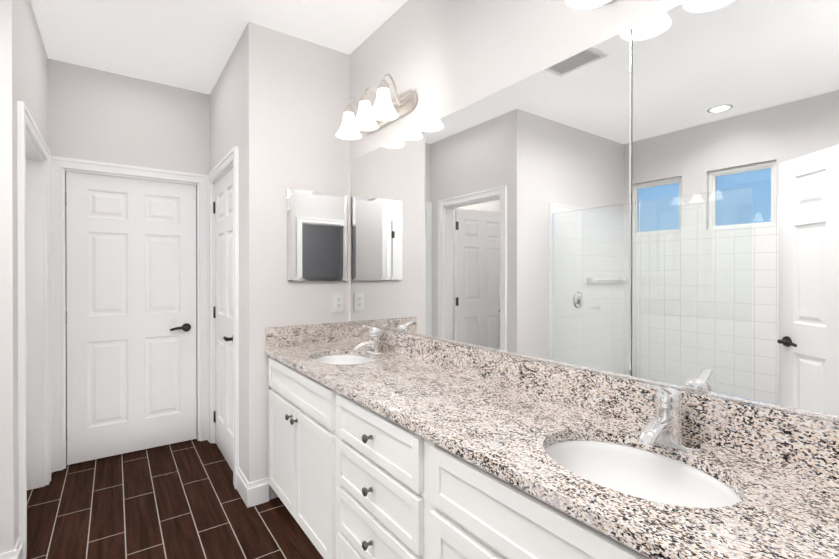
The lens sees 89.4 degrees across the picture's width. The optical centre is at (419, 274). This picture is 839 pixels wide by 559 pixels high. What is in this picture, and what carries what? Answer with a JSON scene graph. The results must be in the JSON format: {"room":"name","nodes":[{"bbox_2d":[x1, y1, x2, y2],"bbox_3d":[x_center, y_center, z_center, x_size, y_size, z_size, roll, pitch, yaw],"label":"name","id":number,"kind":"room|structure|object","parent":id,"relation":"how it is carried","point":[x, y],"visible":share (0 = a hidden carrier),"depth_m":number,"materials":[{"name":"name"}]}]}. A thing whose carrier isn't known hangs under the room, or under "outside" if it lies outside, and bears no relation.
{"room":"bathroom","nodes":[
{"label":"bathroom","id":0,"kind":"room"},
{"bbox_2d":[17,0,47,145],"bbox_3d":[-2.212,-0.061,2.359,0.120,2.780,1.130,0,0,-36],"label":"wall","id":1,"kind":"structure","parent":0,"point":[32,75],"depth_m":2.30,"materials":[{"name":"white paint"}]},
{"bbox_2d":[17,100,50,558],"bbox_3d":[-2.154,0.268,2.300,0.144,2.124,0.978,0,0,-36],"label":"door frame","id":2,"kind":"structure","parent":1,"relation":"attached to","point":[34,308],"depth_m":2.62,"materials":[{"name":"white wood"}]},
{"bbox_2d":[48,59,209,174],"bbox_3d":[-2.177,-0.064,3.154,1.105,2.780,0.120,0,0,-36],"label":"wall","id":3,"kind":"structure","parent":0,"point":[97,115],"depth_m":3.10,"materials":[{"name":"white paint"}]},
{"bbox_2d":[66,171,196,464],"bbox_3d":[-2.126,0.299,3.173,0.810,2.030,0.164,0,0,-36],"label":"end door","id":4,"kind":"structure","parent":3,"relation":"in","point":[131,310],"depth_m":3.14,"materials":[{"name":"white wood"}]},
{"bbox_2d":[26,439,323,558],"bbox_3d":[-0.974,1.386,0.421,4.060,0.100,7.570,0,0,-36],"label":"floor","id":5,"kind":"structure","parent":0,"point":[182,500],"depth_m":2.35,"materials":[{"name":"brown tile"}]},
{"bbox_2d":[265,321,838,558],"bbox_3d":[0.062,0.803,1.585,0.573,1.058,2.593,0,0,-36],"label":"bathroom vanity","id":6,"kind":"object","parent":5,"relation":"on","point":[387,444],"visible":1,"depth_m":1.17,"materials":[{"name":"white"}]},
{"bbox_2d":[0,0,349,553],"bbox_3d":[-1.911,-0.059,1.821,3.500,2.780,0.145,0,0,-36],"label":"wall","id":7,"kind":"structure","parent":0,"point":[296,94],"depth_m":2.49,"materials":[{"name":"white paint"}]},
{"bbox_2d":[0,457,268,558],"bbox_3d":[-1.863,1.261,2.531,1.543,0.135,1.265,0,0,-36],"label":"baseboard","id":8,"kind":"structure","parent":7,"relation":"attached to","point":[253,493],"depth_m":2.45,"materials":[{"name":"white wood"}]},
{"bbox_2d":[287,188,346,280],"bbox_3d":[-0.638,-0.242,2.663,0.392,0.560,0.019,0,0,-36],"label":"medicine cabinet mirror","id":9,"kind":"object","parent":7,"relation":"attached to","point":[316,235],"visible":0.95,"depth_m":2.65,"materials":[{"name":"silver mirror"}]},
{"bbox_2d":[333,293,343,311],"bbox_3d":[-0.525,0.180,2.752,0.070,0.116,0.010,0,0,-36],"label":"duplex electrical outlet","id":10,"kind":"object","parent":7,"relation":"attached to","point":[338,302],"visible":1,"depth_m":2.75,"materials":[{"name":"white plastic"}]},
{"bbox_2d":[30,0,407,94],"bbox_3d":[-0.974,-1.494,0.411,4.060,0.100,7.570,0,0,-36],"label":"ceiling","id":11,"kind":"structure","parent":0,"point":[188,44],"depth_m":2.51,"materials":[{"name":"white paint"}]},
{"bbox_2d":[210,31,243,473],"bbox_3d":[-1.357,-0.063,3.063,0.120,2.780,1.225,0,0,-36],"label":"wall","id":12,"kind":"structure","parent":0,"point":[227,114],"depth_m":2.67,"materials":[{"name":"white paint"}]},
{"bbox_2d":[213,168,232,470],"bbox_3d":[-1.374,0.300,3.037,0.164,2.030,0.770,0,0,-36],"label":"door","id":13,"kind":"structure","parent":12,"relation":"in","point":[223,306],"depth_m":3.04,"materials":[{"name":"white wood"}]},
{"bbox_2d":[336,73,417,139],"bbox_3d":[-0.264,-0.915,2.326,0.230,0.219,0.550,0,0,-36],"label":"sconce","id":14,"kind":"object","parent":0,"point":[386,110],"visible":1,"depth_m":2.26,"materials":[{"name":"white glass"}]},
{"bbox_2d":[565,0,616,9],"bbox_3d":[0.639,-0.911,1.072,0.230,0.219,0.550,0,0,-36],"label":"sconce","id":15,"kind":"object","parent":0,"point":[582,4],"visible":1,"depth_m":1.27,"materials":[{"name":"white glass"}]},
{"bbox_2d":[349,0,838,421],"bbox_3d":[0.181,-0.059,2.004,0.130,2.780,4.740,0,0,-36],"label":"vanity mirror","id":16,"kind":"object","parent":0,"point":[499,221],"depth_m":1.31,"materials":[{"name":"silver mirror"}]}
]}

